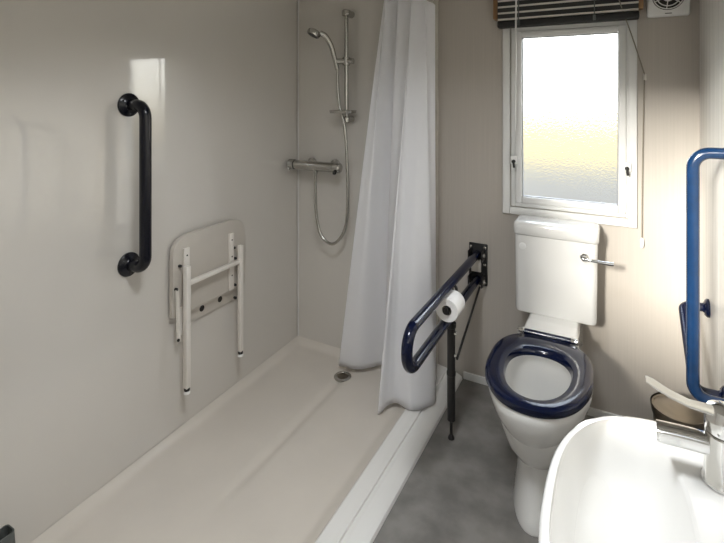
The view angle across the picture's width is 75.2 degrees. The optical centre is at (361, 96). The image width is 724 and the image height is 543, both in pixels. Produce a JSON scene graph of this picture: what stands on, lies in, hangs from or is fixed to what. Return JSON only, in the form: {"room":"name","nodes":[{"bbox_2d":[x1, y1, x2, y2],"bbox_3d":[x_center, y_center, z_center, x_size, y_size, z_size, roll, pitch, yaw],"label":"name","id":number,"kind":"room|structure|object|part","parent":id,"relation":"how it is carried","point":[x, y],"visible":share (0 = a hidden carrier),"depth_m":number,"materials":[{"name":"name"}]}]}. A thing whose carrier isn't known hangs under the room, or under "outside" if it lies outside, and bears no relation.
{"room":"accessible bathroom","nodes":[
{"label":"accessible bathroom","id":0,"kind":"room"},
{"bbox_2d":[0,0,297,542],"bbox_3d":[-0.923,0.370,1.684,0.141,2.060,2.520,0,0,29],"label":"wall","id":1,"kind":"structure","parent":0,"point":[91,356],"depth_m":1.69,"materials":[{"name":"white plastic"}]},
{"bbox_2d":[117,93,151,276],"bbox_3d":[-0.802,0.320,1.687,0.116,0.667,0.086,0,0,29],"label":"grab rail","id":2,"kind":"object","parent":1,"relation":"attached to","point":[128,105],"visible":1,"depth_m":1.66,"materials":[{"name":"black metal"}]},
{"bbox_2d":[169,219,244,394],"bbox_3d":[-0.640,0.869,2.028,0.080,0.619,0.410,0,0,29],"label":"shower seat","id":3,"kind":"object","parent":1,"relation":"attached to","point":[207,264],"visible":1,"depth_m":1.99,"materials":[{"name":"plastic"}]},
{"bbox_3d":[-0.727,0.865,1.857,0.006,0.212,0.024,0,0,29],"label":"fold arm","id":4,"kind":"part","parent":3,"relation":"part of","materials":[{"name":"white metal"}]},
{"bbox_3d":[-0.724,0.895,1.875,0.006,0.112,0.020,0,0,29],"label":"fold arm","id":5,"kind":"part","parent":3,"relation":"part of","materials":[{"name":"white metal"}]},
{"bbox_3d":[-0.696,0.914,1.869,0.022,0.484,0.022,0,0,29],"label":"leg","id":6,"kind":"part","parent":3,"relation":"part of","materials":[{"name":"white metal"}]},
{"bbox_3d":[-0.649,0.869,2.065,0.030,0.138,0.295,0,0,29],"label":"plate","id":7,"kind":"part","parent":3,"relation":"part of","materials":[{"name":"plastic"}]},
{"bbox_3d":[-0.552,0.913,2.134,0.020,0.482,0.020,0,0,29],"label":"leg","id":8,"kind":"part","parent":3,"relation":"part of","materials":[{"name":"white metal"}]},
{"bbox_2d":[299,0,433,348],"bbox_3d":[0.005,0.370,2.535,0.760,2.060,0.140,0,0,29],"label":"wall","id":9,"kind":"structure","parent":0,"point":[324,269],"depth_m":2.55,"materials":[{"name":"white plastic"}]},
{"bbox_2d":[298,0,298,335],"bbox_3d":[-0.359,0.343,2.649,0.009,2.005,0.006,0,0,29],"label":"trim","id":10,"kind":"structure","parent":9,"relation":"attached to","point":[298,0],"depth_m":2.65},
{"bbox_2d":[286,157,342,174],"bbox_3d":[-0.241,0.369,2.514,0.328,0.069,0.130,0,0,29],"label":"shower mixer","id":11,"kind":"object","parent":9,"relation":"attached to","point":[334,166],"visible":1,"depth_m":2.47,"materials":[{"name":"silver metal"}]},
{"bbox_3d":[-0.381,0.365,2.557,0.040,0.055,0.055,0,0,29],"label":"knob","id":12,"kind":"part","parent":11,"relation":"part of","materials":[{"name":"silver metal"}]},
{"bbox_3d":[-0.127,0.365,2.419,0.038,0.055,0.055,0,0,29],"label":"knob","id":13,"kind":"part","parent":11,"relation":"part of","materials":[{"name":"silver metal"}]},
{"bbox_2d":[329,9,356,122],"bbox_3d":[-0.089,-0.159,2.424,0.140,0.590,0.144,0,0,29],"label":"riser rail","id":14,"kind":"object","parent":9,"relation":"attached to","point":[345,61],"visible":0.96,"depth_m":2.43,"materials":[{"name":"silver metal"}]},
{"bbox_2d":[307,28,348,245],"bbox_3d":[-0.172,0.208,2.400,0.212,1.120,0.117,0,0,18],"label":"shower","id":15,"kind":"object","parent":14,"relation":"attached to","point":[312,32],"visible":0.98,"depth_m":2.41,"materials":[{"name":"silver metal"}]},
{"bbox_3d":[-0.170,-0.240,2.424,0.111,0.205,0.031,0,0,-19],"label":"handle","id":16,"kind":"part","parent":15,"relation":"part of","materials":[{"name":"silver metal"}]},
{"bbox_3d":[-0.098,0.076,2.408,0.140,0.016,0.110,0,0,29],"label":"soap dish","id":17,"kind":"part","parent":14,"relation":"part of","materials":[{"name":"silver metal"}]},
{"bbox_3d":[-0.081,-0.155,2.439,0.021,0.580,0.021,0,0,29],"label":"rail","id":18,"kind":"part","parent":14,"relation":"part of","materials":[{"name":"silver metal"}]},
{"bbox_2d":[434,0,437,363],"bbox_3d":[0.379,0.350,2.404,0.022,2.020,0.012,0,0,29],"label":"trim","id":19,"kind":"structure","parent":9,"relation":"attached to","point":[435,1],"depth_m":2.40,"materials":[{"name":"white plastic"}]},
{"bbox_2d":[373,378,595,542],"bbox_3d":[-0.073,1.430,1.223,2.035,0.060,2.680,0,0,29],"label":"floor","id":20,"kind":"structure","parent":0,"point":[459,490],"depth_m":1.69,"materials":[{"name":"stone"}]},
{"bbox_2d":[31,336,461,542],"bbox_3d":[-0.500,1.362,1.448,0.912,0.073,2.506,0,0,29],"label":"shower tray","id":21,"kind":"object","parent":20,"relation":"on","point":[299,449],"visible":0.86,"depth_m":1.75,"materials":[{"name":"plastic"}]},
{"bbox_2d":[0,524,14,542],"bbox_3d":[-1.006,1.293,1.295,0.053,0.154,0.090,0,0,29],"label":"plastic tub","id":22,"kind":"object","parent":21,"relation":"on","point":[7,533],"visible":1,"depth_m":1.32,"materials":[{"name":"black plastic"}]},
{"bbox_2d":[485,214,613,536],"bbox_3d":[0.714,0.970,1.758,0.400,0.858,0.820,0,0,29],"label":"toilet","id":23,"kind":"object","parent":20,"relation":"on","point":[539,380],"visible":0.96,"depth_m":1.76,"materials":[{"name":"white ceramic"}]},
{"bbox_3d":[0.607,0.945,1.620,0.344,0.030,0.474,0,0,29],"label":"seat","id":24,"kind":"part","parent":23,"relation":"part of","materials":[{"name":"blue plastic"}]},
{"bbox_2d":[524,313,582,345],"bbox_3d":[0.810,1.017,1.990,0.212,0.161,0.300,0,0,29],"label":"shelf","id":25,"kind":"object","parent":23,"relation":"attached to","point":[569,327],"depth_m":1.94,"materials":[{"name":"white ceramic"}]},
{"bbox_3d":[0.844,0.570,2.043,0.338,0.058,0.153,0,0,29],"label":"cistern lid","id":26,"kind":"part","parent":23,"relation":"part of","materials":[{"name":"white ceramic"}]},
{"bbox_3d":[0.945,0.661,1.885,0.114,0.019,0.019,0,0,29],"label":"flush lever","id":27,"kind":"part","parent":23,"relation":"part of","materials":[{"name":"silver metal"}]},
{"bbox_2d":[650,392,703,429],"bbox_3d":[1.114,1.243,1.652,0.177,0.312,0.174,0,0,-18],"label":"waste bin","id":28,"kind":"object","parent":20,"relation":"on","point":[664,408],"visible":0.3,"depth_m":1.63,"materials":[{"name":"metal"}]},
{"bbox_2d":[436,0,699,419],"bbox_3d":[0.545,0.370,2.361,1.875,2.060,0.070,0,0,29],"label":"wall","id":29,"kind":"structure","parent":0,"point":[636,334],"depth_m":2.04,"materials":[{"name":"beige paint"}]},
{"bbox_2d":[401,242,487,440],"bbox_3d":[0.354,1.058,1.905,0.090,0.684,0.913,0,0,29],"label":"rail","id":30,"kind":"object","parent":29,"relation":"attached to","point":[476,263],"visible":0.95,"depth_m":1.91,"materials":[{"name":"blue metal"}]},
{"bbox_3d":[0.321,0.822,1.807,0.028,0.039,0.018,0,0,29],"label":"holder knob","id":31,"kind":"part","parent":30,"relation":"part of","materials":[{"name":"black rubber"}]},
{"bbox_2d":[436,290,464,321],"bbox_3d":[0.351,0.827,1.862,0.091,0.091,0.098,0,0,29],"label":"toilet roll","id":32,"kind":"object","parent":30,"relation":"on","point":[454,300],"visible":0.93,"depth_m":1.83,"materials":[{"name":"paper"}]},
{"bbox_3d":[0.366,1.155,1.927,0.040,0.460,0.040,0,0,29],"label":"floor leg","id":33,"kind":"part","parent":30,"relation":"part of","materials":[{"name":"black metal"}]},
{"bbox_3d":[0.474,0.988,2.079,0.009,0.164,0.387,0,0,28],"label":"stay rod","id":34,"kind":"part","parent":30,"relation":"part of","materials":[{"name":"black metal"}]},
{"bbox_3d":[0.558,0.822,2.296,0.046,0.060,0.010,0,0,29],"label":"spec plate","id":35,"kind":"part","parent":30,"relation":"part of","materials":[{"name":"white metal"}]},
{"bbox_3d":[0.569,0.817,2.301,0.090,0.202,0.012,0,0,29],"label":"wall plate","id":36,"kind":"part","parent":30,"relation":"part of","materials":[{"name":"black metal"}]},
{"bbox_2d":[463,371,620,417],"bbox_3d":[0.927,1.382,2.108,0.962,0.036,0.010,0,0,29],"label":"baseboard","id":37,"kind":"structure","parent":29,"relation":"attached to","point":[594,412],"depth_m":2.28,"materials":[{"name":"white plastic"}]},
{"bbox_2d":[503,20,636,227],"bbox_3d":[0.918,0.061,2.117,0.554,0.982,0.103,0,0,29],"label":"window","id":38,"kind":"structure","parent":29,"relation":"in","point":[574,141],"depth_m":2.10,"materials":[{"name":"plastic"}]},
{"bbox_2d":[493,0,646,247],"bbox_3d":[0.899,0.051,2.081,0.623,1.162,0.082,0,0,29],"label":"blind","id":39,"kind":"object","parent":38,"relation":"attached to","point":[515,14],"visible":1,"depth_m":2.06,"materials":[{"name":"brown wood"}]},
{"bbox_3d":[0.893,-0.338,2.076,0.572,0.032,0.050,0,0,29],"label":"rail","id":40,"kind":"part","parent":39,"relation":"part of","materials":[{"name":"black wood"}]},
{"bbox_3d":[1.117,0.055,1.958,0.129,1.090,0.012,0,0,-6],"label":"pull cord","id":41,"kind":"part","parent":39,"relation":"part of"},
{"bbox_3d":[0.926,0.094,2.110,0.390,0.736,0.005,0,0,29],"label":"glass pane","id":42,"kind":"part","parent":38,"relation":"part of","materials":[{"name":"glass"}]},
{"bbox_3d":[0.933,-0.344,2.122,0.454,0.076,0.040,0,0,29],"label":"rail","id":43,"kind":"part","parent":38,"relation":"part of","materials":[{"name":"plastic"}]},
{"bbox_2d":[647,0,689,17],"bbox_3d":[1.244,-0.402,1.911,0.148,0.148,0.052,0,0,29],"label":"fan","id":44,"kind":"object","parent":29,"relation":"attached to","point":[655,8],"visible":1,"depth_m":1.90,"materials":[{"name":"white plastic"}]},
{"bbox_2d":[653,0,683,9],"bbox_3d":[1.238,-0.408,1.899,0.112,0.112,0.006,0,0,29],"label":"grille","id":45,"kind":"object","parent":44,"relation":"attached to","point":[657,4],"depth_m":1.90,"materials":[{"name":"white plastic"}]},
{"bbox_2d":[700,0,723,389],"bbox_3d":[0.786,0.370,0.756,0.080,2.060,2.520,0,0,29],"label":"wall","id":46,"kind":"structure","parent":0,"point":[711,11],"depth_m":1.63,"materials":[{"name":"paint"}]},
{"bbox_2d":[538,416,723,542],"bbox_3d":[0.436,0.659,0.600,0.385,0.172,0.500,0,0,29],"label":"basin","id":47,"kind":"object","parent":46,"relation":"attached to","point":[609,479],"visible":0.98,"depth_m":0.76,"materials":[{"name":"white ceramic"}]},
{"bbox_2d":[645,375,723,494],"bbox_3d":[0.502,0.500,0.713,0.137,0.148,0.058,0,0,20],"label":"tap","id":48,"kind":"object","parent":47,"relation":"on","point":[709,441],"visible":1,"depth_m":0.70,"materials":[{"name":"silver metal"}]},
{"bbox_3d":[0.484,0.452,0.707,0.111,0.052,0.026,0,0,8],"label":"lever","id":49,"kind":"part","parent":48,"relation":"part of","materials":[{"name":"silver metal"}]},
{"bbox_3d":[0.497,0.523,0.722,0.076,0.028,0.031,0,0,29],"label":"spout","id":50,"kind":"part","parent":48,"relation":"part of","materials":[{"name":"silver metal"}]},
{"bbox_2d":[678,299,723,397],"bbox_3d":[1.129,0.832,1.572,0.094,0.211,0.374,0,0,29],"label":"grab rail","id":51,"kind":"object","parent":46,"relation":"attached to","point":[705,306],"visible":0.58,"depth_m":1.64,"materials":[{"name":"blue metal"}]},
{"bbox_2d":[686,148,723,402],"bbox_3d":[1.013,0.526,1.373,0.109,0.800,0.076,0,0,29],"label":"grab rail","id":52,"kind":"object","parent":46,"relation":"attached to","point":[694,161],"visible":0.9,"depth_m":1.38,"materials":[{"name":"blue metal"}]},
{"bbox_2d":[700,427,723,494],"bbox_3d":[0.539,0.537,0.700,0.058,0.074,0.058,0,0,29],"label":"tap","id":53,"kind":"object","parent":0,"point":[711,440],"depth_m":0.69,"materials":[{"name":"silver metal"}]},
{"bbox_3d":[-0.073,-0.690,1.223,2.035,0.060,2.680,0,0,29],"label":"ceiling","id":54,"kind":"structure","parent":0,"visible":0},
{"bbox_3d":[-0.295,-0.545,1.264,0.052,0.052,2.379,0,0,29],"label":"rail","id":55,"kind":"object","parent":54,"relation":"attached to","visible":0},
{"bbox_2d":[339,0,435,413],"bbox_3d":[0.087,0.406,2.204,0.527,1.927,0.316,0,0,29],"label":"shower curtain","id":56,"kind":"object","parent":55,"relation":"hanging from","point":[392,276],"visible":0.98,"depth_m":2.19,"materials":[{"name":"fabric"}]}
]}

